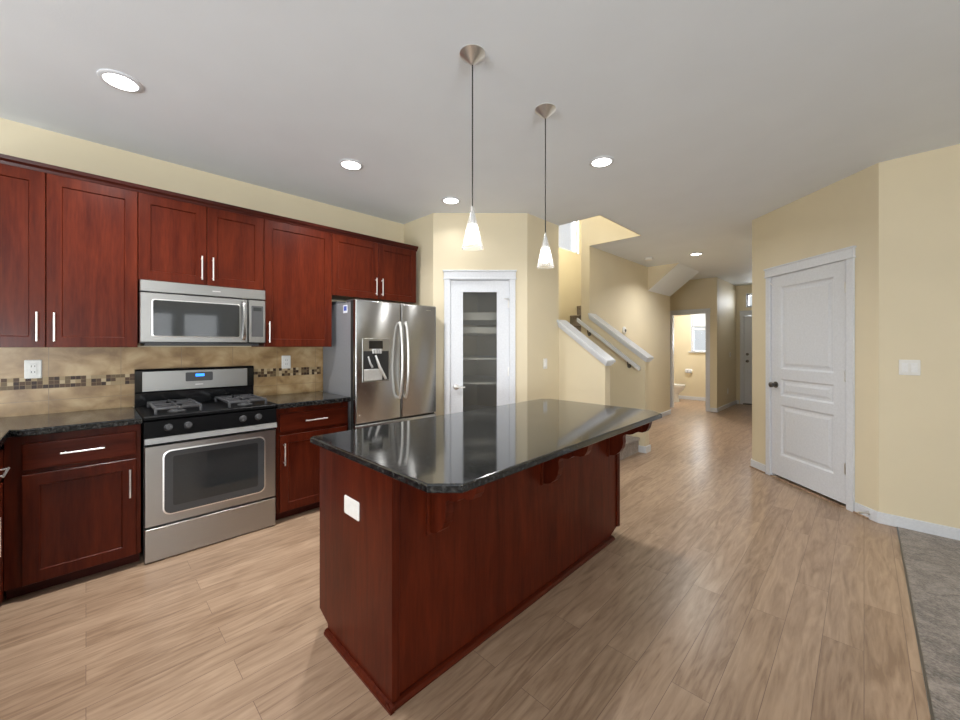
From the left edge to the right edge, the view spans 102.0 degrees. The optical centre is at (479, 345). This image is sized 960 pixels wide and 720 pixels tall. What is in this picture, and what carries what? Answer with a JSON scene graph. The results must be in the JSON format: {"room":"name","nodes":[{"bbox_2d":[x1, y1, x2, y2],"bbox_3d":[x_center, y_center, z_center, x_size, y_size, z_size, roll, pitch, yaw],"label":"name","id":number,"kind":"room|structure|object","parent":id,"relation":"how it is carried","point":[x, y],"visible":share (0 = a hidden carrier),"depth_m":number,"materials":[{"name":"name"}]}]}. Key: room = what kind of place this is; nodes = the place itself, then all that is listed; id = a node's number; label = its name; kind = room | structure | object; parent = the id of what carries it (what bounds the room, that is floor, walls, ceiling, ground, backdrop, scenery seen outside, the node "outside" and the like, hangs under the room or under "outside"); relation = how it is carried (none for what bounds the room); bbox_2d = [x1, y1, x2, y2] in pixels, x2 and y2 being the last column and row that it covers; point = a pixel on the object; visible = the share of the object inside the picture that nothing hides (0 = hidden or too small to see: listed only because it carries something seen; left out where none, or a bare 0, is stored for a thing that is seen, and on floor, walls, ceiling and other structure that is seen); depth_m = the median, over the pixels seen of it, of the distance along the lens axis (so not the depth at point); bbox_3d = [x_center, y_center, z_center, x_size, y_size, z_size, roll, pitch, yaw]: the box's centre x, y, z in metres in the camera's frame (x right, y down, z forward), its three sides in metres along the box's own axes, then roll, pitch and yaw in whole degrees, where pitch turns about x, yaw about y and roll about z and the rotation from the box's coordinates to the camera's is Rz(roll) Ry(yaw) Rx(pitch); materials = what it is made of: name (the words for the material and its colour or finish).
{"room":"kitchen","nodes":[
{"label":"kitchen","id":0,"kind":"room"},
{"bbox_2d":[0,118,580,417],"bbox_3d":[-1.146,-1.347,4.293,0.128,5.400,12.100,0,0,45],"label":"wall","id":1,"kind":"structure","parent":0,"point":[17,139],"depth_m":2.94,"materials":[{"name":"beige paint"}]},
{"bbox_2d":[24,360,41,378],"bbox_3d":[-2.843,0.148,2.474,0.009,0.118,0.075,0,0,45],"label":"wall outlet","id":2,"kind":"object","parent":1,"relation":"attached to","point":[32,368],"visible":1,"depth_m":2.47,"materials":[{"name":"white plastic"}]},
{"bbox_2d":[0,163,137,346],"bbox_3d":[-2.667,-0.512,2.400,0.379,1.040,0.816,0,0,45],"label":"upper cabinet","id":3,"kind":"object","parent":1,"relation":"attached to","point":[69,246],"visible":1,"depth_m":2.35,"materials":[{"name":"brown wood"}]},
{"bbox_2d":[0,153,417,251],"bbox_3d":[-1.885,-1.044,3.204,0.364,0.048,3.112,0,0,45],"label":"crown molding","id":4,"kind":"structure","parent":3,"relation":"attached to","point":[4,159],"depth_m":2.72,"materials":[{"name":"brown wood"}]},
{"bbox_2d":[0,367,320,390],"bbox_3d":[-2.435,0.238,2.900,0.010,0.074,2.506,0,0,45],"label":"trim","id":5,"kind":"structure","parent":1,"relation":"attached to","point":[115,379],"depth_m":2.66,"materials":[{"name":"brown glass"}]},
{"bbox_2d":[138,192,263,289],"bbox_3d":[-2.112,-0.738,2.962,0.379,0.588,0.760,0,0,45],"label":"upper cabinet","id":6,"kind":"object","parent":1,"relation":"attached to","point":[179,242],"visible":0.95,"depth_m":2.81,"materials":[{"name":"brown wood"}]},
{"bbox_2d":[138,279,264,345],"bbox_3d":[-2.091,-0.220,2.943,0.435,0.438,0.754,0,0,45],"label":"microwave","id":7,"kind":"object","parent":6,"relation":"attached to","point":[169,313],"visible":0.99,"depth_m":2.78,"materials":[{"name":"silver metal"}]},
{"bbox_2d":[282,356,290,368],"bbox_3d":[-1.772,0.148,3.559,0.009,0.118,0.078,0,0,45],"label":"wall outlet","id":8,"kind":"object","parent":1,"relation":"attached to","point":[286,360],"visible":1,"depth_m":3.56,"materials":[{"name":"white plastic"}]},
{"bbox_2d":[251,219,331,346],"bbox_3d":[-1.648,-0.512,3.433,0.379,1.040,0.559,0,0,45],"label":"upper cabinet","id":9,"kind":"object","parent":1,"relation":"attached to","point":[297,260],"visible":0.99,"depth_m":3.32,"materials":[{"name":"brown wood"}]},
{"bbox_2d":[332,233,415,303],"bbox_3d":[-1.123,-0.747,3.965,0.379,0.570,0.932,0,0,45],"label":"upper cabinet","id":10,"kind":"object","parent":1,"relation":"attached to","point":[361,269],"visible":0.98,"depth_m":3.81,"materials":[{"name":"brown wood"}]},
{"bbox_2d":[559,221,578,253],"bbox_3d":[1.033,-2.428,6.498,0.111,1.441,2.202,0,0,45],"label":"window","id":11,"kind":"structure","parent":1,"relation":"in","point":[576,223],"depth_m":7.26,"materials":[{"name":"white paint"}]},
{"bbox_2d":[404,213,432,305],"bbox_3d":[-0.652,-0.025,4.328,0.541,2.755,0.096,0,0,45],"label":"wall","id":12,"kind":"structure","parent":0,"point":[418,232],"depth_m":4.22,"materials":[{"name":"beige paint"}]},
{"bbox_2d":[0,399,930,719],"bbox_3d":[2.654,1.413,2.333,8.900,0.120,14.650,0,0,45],"label":"floor","id":13,"kind":"structure","parent":0,"point":[725,588],"depth_m":1.85,"materials":[{"name":"brown wood"}]},
{"bbox_2d":[0,444,9,605],"bbox_3d":[-2.453,0.916,1.608,1.790,0.874,0.642,0,0,45],"label":"base cabinet","id":14,"kind":"object","parent":13,"relation":"on","point":[2,473],"visible":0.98,"depth_m":1.92,"materials":[{"name":"brown wood"}]},
{"bbox_2d":[0,407,141,446],"bbox_3d":[-2.274,0.458,1.769,1.822,0.038,1.162,0,0,45],"label":"countertop","id":15,"kind":"structure","parent":14,"relation":"on","point":[39,424],"depth_m":2.29,"materials":[{"name":"black stone"}]},
{"bbox_2d":[4,424,140,599],"bbox_3d":[-2.478,0.916,2.403,0.643,0.874,0.538,0,0,45],"label":"base cabinet","id":16,"kind":"object","parent":13,"relation":"on","point":[72,500],"visible":0.99,"depth_m":2.19,"materials":[{"name":"brown wood"}]},
{"bbox_2d":[134,366,276,563],"bbox_3d":[-2.007,0.758,2.861,0.648,1.178,0.764,0,0,45],"label":"gas range","id":17,"kind":"object","parent":13,"relation":"on","point":[208,443],"visible":1,"depth_m":2.68,"materials":[{"name":"silver metal"}]},
{"bbox_2d":[135,399,276,420],"bbox_3d":[-2.001,0.449,2.858,0.567,0.023,0.760,0,0,45],"label":"cooktop","id":18,"kind":"object","parent":17,"relation":"in","point":[210,407],"depth_m":2.70,"materials":[{"name":"black metal"}]},
{"bbox_2d":[274,402,347,519],"bbox_3d":[-1.538,0.916,3.355,0.643,0.874,0.578,0,0,45],"label":"base cabinet","id":19,"kind":"object","parent":13,"relation":"on","point":[297,458],"visible":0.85,"depth_m":3.08,"materials":[{"name":"brown wood"}]},
{"bbox_2d":[261,391,350,408],"bbox_3d":[-1.542,0.458,3.358,0.632,0.038,0.585,0,0,45],"label":"countertop","id":20,"kind":"structure","parent":19,"relation":"on","point":[291,400],"depth_m":3.25,"materials":[{"name":"black stone"}]},
{"bbox_2d":[323,299,435,429],"bbox_3d":[-0.961,0.461,3.832,0.729,1.745,0.880,0,0,45],"label":"refrigerator","id":21,"kind":"object","parent":13,"relation":"on","point":[381,356],"visible":0.73,"depth_m":3.56,"materials":[{"name":"grey metal"}]},
{"bbox_2d":[320,422,651,715],"bbox_3d":[0.200,0.911,2.249,0.925,0.883,1.918,0,0,45],"label":"kitchen island","id":22,"kind":"object","parent":13,"relation":"on","point":[409,588],"visible":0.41,"depth_m":1.73,"materials":[{"name":"brown wood"}]},
{"bbox_2d":[344,495,358,520],"bbox_3d":[-0.549,0.691,1.660,0.128,0.078,0.007,0,0,45],"label":"wall outlet","id":23,"kind":"object","parent":22,"relation":"attached to","point":[351,506],"visible":1,"depth_m":1.65,"materials":[{"name":"white plastic"}]},
{"bbox_2d":[310,399,661,492],"bbox_3d":[0.217,0.454,2.225,1.006,0.030,1.952,0,0,45],"label":"island countertop","id":24,"kind":"structure","parent":22,"relation":"on","point":[460,452],"depth_m":1.81,"materials":[{"name":"black stone"}]},
{"bbox_2d":[570,306,639,460],"bbox_3d":[2.164,0.118,6.315,1.747,2.470,4.052,0,0,45],"label":"staircase","id":25,"kind":"structure","parent":13,"relation":"on","point":[632,443],"depth_m":4.89,"materials":[{"name":"carpet"}]},
{"bbox_2d":[674,383,684,401],"bbox_3d":[4.586,0.971,9.694,0.977,0.765,0.420,0,0,45],"label":"toilet","id":26,"kind":"object","parent":13,"relation":"on","point":[678,388],"visible":0.27,"depth_m":9.39,"materials":[{"name":"ceramic"}]},
{"bbox_2d":[896,527,934,719],"bbox_3d":[0.305,1.375,0.057,0.010,0.057,8.010,0,0,45],"label":"trim","id":27,"kind":"structure","parent":13,"relation":"on","point":[900,544],"depth_m":1.78,"materials":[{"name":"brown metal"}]},
{"bbox_2d":[0,0,959,285],"bbox_3d":[2.672,-1.524,2.280,9.000,0.245,14.800,0,0,45],"label":"ceiling","id":28,"kind":"structure","parent":0,"point":[714,117],"depth_m":2.20,"materials":[{"name":"white paint"}]},
{"bbox_2d":[96,69,143,92],"bbox_3d":[-1.901,-1.395,2.060,0.184,0.018,0.184,0,0,45],"label":"recessed light","id":29,"kind":"object","parent":28,"relation":"in","point":[118,80],"visible":1,"depth_m":2.04,"materials":[{"name":"white paint"}]},
{"bbox_2d":[339,159,363,170],"bbox_3d":[-0.995,-1.395,3.006,0.184,0.018,0.184,0,0,45],"label":"recessed light","id":30,"kind":"object","parent":28,"relation":"in","point":[349,164],"visible":1,"depth_m":2.99,"materials":[{"name":"white plastic"}]},
{"bbox_2d":[441,197,460,203],"bbox_3d":[-0.279,-1.395,3.746,0.184,0.018,0.184,0,0,45],"label":"recessed light","id":31,"kind":"object","parent":28,"relation":"in","point":[447,200],"visible":1,"depth_m":3.72,"materials":[{"name":"white plastic"}]},
{"bbox_2d":[460,44,484,243],"bbox_3d":[-0.036,-0.935,1.868,0.124,0.936,0.124,0,0,45],"label":"pendant light","id":32,"kind":"object","parent":28,"relation":"hanging from","point":[472,54],"visible":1,"depth_m":1.85,"materials":[{"name":"silver metal"}]},
{"bbox_2d":[535,103,555,262],"bbox_3d":[0.388,-0.935,2.308,0.124,0.936,0.124,0,0,45],"label":"pendant light","id":33,"kind":"object","parent":28,"relation":"hanging from","point":[544,110],"visible":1,"depth_m":2.29,"materials":[{"name":"silver metal"}]},
{"bbox_2d":[589,156,613,167],"bbox_3d":[0.926,-1.395,2.959,0.184,0.018,0.184,0,0,45],"label":"recessed light","id":34,"kind":"object","parent":28,"relation":"in","point":[601,161],"visible":1,"depth_m":2.94,"materials":[{"name":"white plastic"}]},
{"bbox_2d":[644,257,652,260],"bbox_3d":[2.696,-1.385,6.219,0.129,0.037,0.129,0,0,45],"label":"smoke detector","id":35,"kind":"object","parent":28,"relation":"attached to","point":[647,258],"visible":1,"depth_m":6.17,"materials":[{"name":"white plastic"}]},
{"bbox_2d":[689,252,702,255],"bbox_3d":[3.292,-1.395,5.926,0.184,0.018,0.184,0,0,45],"label":"recessed light","id":36,"kind":"object","parent":28,"relation":"in","point":[697,253],"visible":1,"depth_m":5.90,"materials":[{"name":"white plastic"}]},
{"bbox_2d":[433,213,526,415],"bbox_3d":[0.003,-0.025,4.157,0.993,2.755,0.100,0,0,0],"label":"wall","id":37,"kind":"structure","parent":0,"point":[501,243],"depth_m":4.11,"materials":[{"name":"beige paint"}]},
{"bbox_2d":[463,405,488,411],"bbox_3d":[-0.010,0.828,4.545,1.120,0.050,1.055,0,0,45],"label":"shelf","id":38,"kind":"object","parent":37,"relation":"attached to","point":[473,407],"visible":0.12,"depth_m":5.07,"materials":[{"name":"white wood"}]},
{"bbox_2d":[443,270,516,414],"bbox_3d":[-0.002,0.278,4.130,0.778,2.151,0.155,0,0,0],"label":"door","id":39,"kind":"structure","parent":37,"relation":"in","point":[456,282],"depth_m":4.11,"materials":[{"name":"white paint"}]},
{"bbox_2d":[463,312,496,324],"bbox_3d":[-0.010,-0.322,4.545,1.120,0.080,1.055,0,0,45],"label":"shelf","id":40,"kind":"object","parent":37,"relation":"attached to","point":[469,318],"visible":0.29,"depth_m":4.21,"materials":[{"name":"white wood"}]},
{"bbox_2d":[463,327,496,335],"bbox_3d":[-0.010,-0.171,4.545,1.120,0.065,1.055,0,0,45],"label":"shelf","id":41,"kind":"object","parent":37,"relation":"attached to","point":[468,331],"visible":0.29,"depth_m":4.21,"materials":[{"name":"white wood"}]},
{"bbox_2d":[463,375,496,383],"bbox_3d":[-0.010,0.407,4.545,1.120,0.018,1.055,0,0,45],"label":"shelf","id":42,"kind":"object","parent":37,"relation":"attached to","point":[473,379],"visible":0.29,"depth_m":4.61,"materials":[{"name":"white wood"}]},
{"bbox_2d":[463,355,496,359],"bbox_3d":[-0.010,0.140,4.545,1.120,0.018,1.055,0,0,45],"label":"shelf","id":43,"kind":"object","parent":37,"relation":"attached to","point":[477,357],"visible":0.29,"depth_m":4.39,"materials":[{"name":"white wood"}]},
{"bbox_2d":[477,224,558,406],"bbox_3d":[0.439,-1.347,4.934,1.243,5.400,0.100,0,0,45],"label":"wall","id":44,"kind":"structure","parent":0,"point":[486,301],"depth_m":5.13,"materials":[{"name":"beige paint"}]},
{"bbox_2d":[527,213,553,400],"bbox_3d":[0.637,-0.025,4.321,0.100,2.755,0.494,0,0,45],"label":"wall","id":45,"kind":"structure","parent":0,"point":[540,275],"depth_m":4.26,"materials":[{"name":"beige paint"}]},
{"bbox_2d":[543,358,546,368],"bbox_3d":[0.733,0.198,4.335,0.014,0.115,0.072,0,0,45],"label":"light switch","id":46,"kind":"object","parent":45,"relation":"attached to","point":[545,359],"visible":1,"depth_m":4.32,"materials":[{"name":"white plastic"}]},
{"bbox_2d":[559,328,609,405],"bbox_3d":[1.160,0.548,4.374,0.585,1.610,0.115,0,0,45],"label":"half wall","id":47,"kind":"structure","parent":0,"point":[583,378],"depth_m":4.33,"materials":[{"name":"beige paint"}]},
{"bbox_2d":[557,320,615,365],"bbox_3d":[1.178,-0.046,4.356,0.618,0.518,0.199,0,0,45],"label":"trim","id":48,"kind":"structure","parent":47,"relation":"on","point":[580,338],"depth_m":4.30,"materials":[{"name":"white paint"}]},
{"bbox_2d":[589,215,648,445],"bbox_3d":[1.848,-1.347,5.228,0.785,5.400,0.133,0,0,45],"label":"wall","id":49,"kind":"structure","parent":0,"point":[629,387],"depth_m":5.13,"materials":[{"name":"beige paint"}]},
{"bbox_2d":[577,318,640,370],"bbox_3d":[1.715,-0.042,5.231,0.892,0.710,0.069,0,0,45],"label":"handrail","id":50,"kind":"object","parent":49,"relation":"attached to","point":[579,321],"visible":1,"depth_m":5.17,"materials":[{"name":"white paint"}]},
{"bbox_2d":[588,313,653,361],"bbox_3d":[1.870,-0.127,5.212,0.816,0.665,0.209,0,0,45],"label":"trim","id":51,"kind":"structure","parent":49,"relation":"attached to","point":[596,319],"depth_m":5.15,"materials":[{"name":"white paint"}]},
{"bbox_2d":[581,218,669,412],"bbox_3d":[2.609,-1.347,6.636,0.130,5.400,3.190,0,0,45],"label":"wall","id":52,"kind":"structure","parent":0,"point":[614,288],"depth_m":6.44,"materials":[{"name":"beige paint"}]},
{"bbox_2d":[638,410,670,452],"bbox_3d":[2.557,1.310,5.921,0.805,0.085,4.308,0,0,45],"label":"baseboard","id":53,"kind":"structure","parent":52,"relation":"attached to","point":[643,449],"depth_m":4.95,"materials":[{"name":"white paint"}]},
{"bbox_2d":[648,263,698,295],"bbox_3d":[3.571,-1.194,7.140,0.540,0.435,1.120,0,0,45],"label":"wall","id":54,"kind":"structure","parent":0,"point":[667,279],"depth_m":6.93,"materials":[{"name":"white paint"}]},
{"bbox_2d":[670,277,717,407],"bbox_3d":[4.162,-0.025,8.650,1.970,2.755,0.100,0,0,45],"label":"wall","id":55,"kind":"structure","parent":0,"point":[697,293],"depth_m":8.01,"materials":[{"name":"beige paint"}]},
{"bbox_2d":[670,308,710,411],"bbox_3d":[4.474,0.290,8.322,0.839,2.126,0.130,0,0,45],"label":"door frame","id":56,"kind":"structure","parent":55,"relation":"in","point":[706,311],"depth_m":8.23,"materials":[{"name":"white paint"}]},
{"bbox_2d":[674,285,751,403],"bbox_3d":[5.851,-0.025,9.344,3.600,2.755,0.120,0,0,45],"label":"wall","id":57,"kind":"structure","parent":0,"point":[695,382],"depth_m":9.77,"materials":[{"name":"beige paint"}]},
{"bbox_2d":[678,395,705,400],"bbox_3d":[5.278,1.310,9.816,1.820,0.085,0.016,0,0,45],"label":"baseboard","id":58,"kind":"structure","parent":57,"relation":"attached to","point":[680,396],"depth_m":9.76,"materials":[{"name":"white paint"}]},
{"bbox_2d":[689,314,705,352],"bbox_3d":[5.604,-0.332,9.556,0.850,0.993,0.145,0,0,45],"label":"window","id":59,"kind":"structure","parent":57,"relation":"in","point":[697,317],"depth_m":9.74,"materials":[{"name":"white paint"}]},
{"bbox_2d":[692,314,705,326],"bbox_3d":[5.598,-0.643,9.550,0.710,0.328,0.034,0,0,45],"label":"blind","id":60,"kind":"object","parent":59,"relation":"attached to","point":[697,318],"depth_m":9.70,"materials":[{"name":"white fabric"}]},
{"bbox_2d":[739,310,751,404],"bbox_3d":[6.446,0.270,8.714,1.062,2.166,0.140,0,0,45],"label":"door","id":61,"kind":"structure","parent":57,"relation":"in","point":[745,316],"depth_m":8.99,"materials":[{"name":"white paint"}]},
{"bbox_2d":[746,293,751,306],"bbox_3d":[6.466,-1.048,8.728,0.822,0.321,0.111,0,0,45],"label":"window","id":62,"kind":"structure","parent":57,"relation":"in","point":[747,294],"depth_m":8.99,"materials":[{"name":"white paint"}]},
{"bbox_2d":[718,278,735,407],"bbox_3d":[5.411,-0.025,8.584,0.100,2.755,1.620,0,0,45],"label":"wall","id":63,"kind":"structure","parent":0,"point":[726,290],"depth_m":8.47,"materials":[{"name":"beige paint"}]},
{"bbox_2d":[717,400,736,411],"bbox_3d":[5.414,1.310,8.508,0.016,0.085,1.684,0,0,45],"label":"baseboard","id":64,"kind":"structure","parent":63,"relation":"attached to","point":[730,404],"depth_m":8.42,"materials":[{"name":"white paint"}]},
{"bbox_2d":[752,163,878,511],"bbox_3d":[3.095,-0.025,3.662,0.100,2.755,1.372,0,0,0],"label":"wall","id":65,"kind":"structure","parent":0,"point":[844,213],"depth_m":3.22,"materials":[{"name":"beige paint"}]},
{"bbox_2d":[749,466,868,518],"bbox_3d":[3.057,1.346,3.696,0.076,0.014,1.322,0,0,0],"label":"trim","id":66,"kind":"structure","parent":65,"relation":"attached to","point":[838,503],"depth_m":3.56,"materials":[{"name":"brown wood"}]},
{"bbox_2d":[763,246,856,511],"bbox_3d":[3.060,0.270,3.642,0.170,2.166,0.988,0,0,0],"label":"door","id":67,"kind":"structure","parent":65,"relation":"in","point":[810,301],"depth_m":3.55,"materials":[{"name":"white paint"}]},
{"bbox_2d":[751,459,877,522],"bbox_3d":[3.039,1.310,3.662,0.016,0.085,1.381,0,0,0],"label":"baseboard","id":68,"kind":"structure","parent":65,"relation":"attached to","point":[873,516],"depth_m":3.10,"materials":[{"name":"white paint"}]},
{"bbox_2d":[858,511,869,514],"bbox_3d":[2.996,1.303,3.037,0.078,0.026,0.026,0,0,0],"label":"door stop","id":69,"kind":"object","parent":65,"relation":"attached to","point":[859,512],"visible":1,"depth_m":3.03,"materials":[{"name":"silver metal"}]},
{"bbox_2d":[879,144,959,528],"bbox_3d":[4.700,-0.025,1.431,4.520,2.755,0.120,0,0,45],"label":"wall","id":70,"kind":"structure","parent":0,"point":[919,194],"depth_m":2.83,"materials":[{"name":"beige paint"}]},
{"bbox_2d":[899,360,920,375],"bbox_3d":[3.156,0.159,2.859,0.108,0.114,0.014,0,0,45],"label":"light switch","id":71,"kind":"object","parent":70,"relation":"attached to","point":[906,367],"visible":1,"depth_m":2.86,"materials":[{"name":"white plastic"}]},
{"bbox_2d":[878,512,959,540],"bbox_3d":[4.617,1.310,1.420,4.425,0.085,0.016,0,0,45],"label":"baseboard","id":72,"kind":"structure","parent":70,"relation":"attached to","point":[883,518],"depth_m":2.82,"materials":[{"name":"white paint"}]},
{"bbox_2d":[898,527,959,719],"bbox_3d":[1.947,1.410,-1.501,4.520,0.126,8.200,0,0,45],"label":"floor","id":73,"kind":"structure","parent":0,"point":[932,562],"depth_m":2.00,"materials":[{"name":"beige carpet"}]},
{"label":"outside","id":74,"kind":"structure","parent":0,"visible":0},
{"bbox_3d":[2.819,1.703,1.432,30.000,0.300,38.000,0,0,45],"label":"ground","id":75,"kind":"structure","parent":74,"visible":0},
{"bbox_2d":[694,295,751,349],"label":"window","id":76,"kind":"structure","parent":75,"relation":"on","point":[699,335],"depth_m":15.32,"materials":[{"name":"white glass"}]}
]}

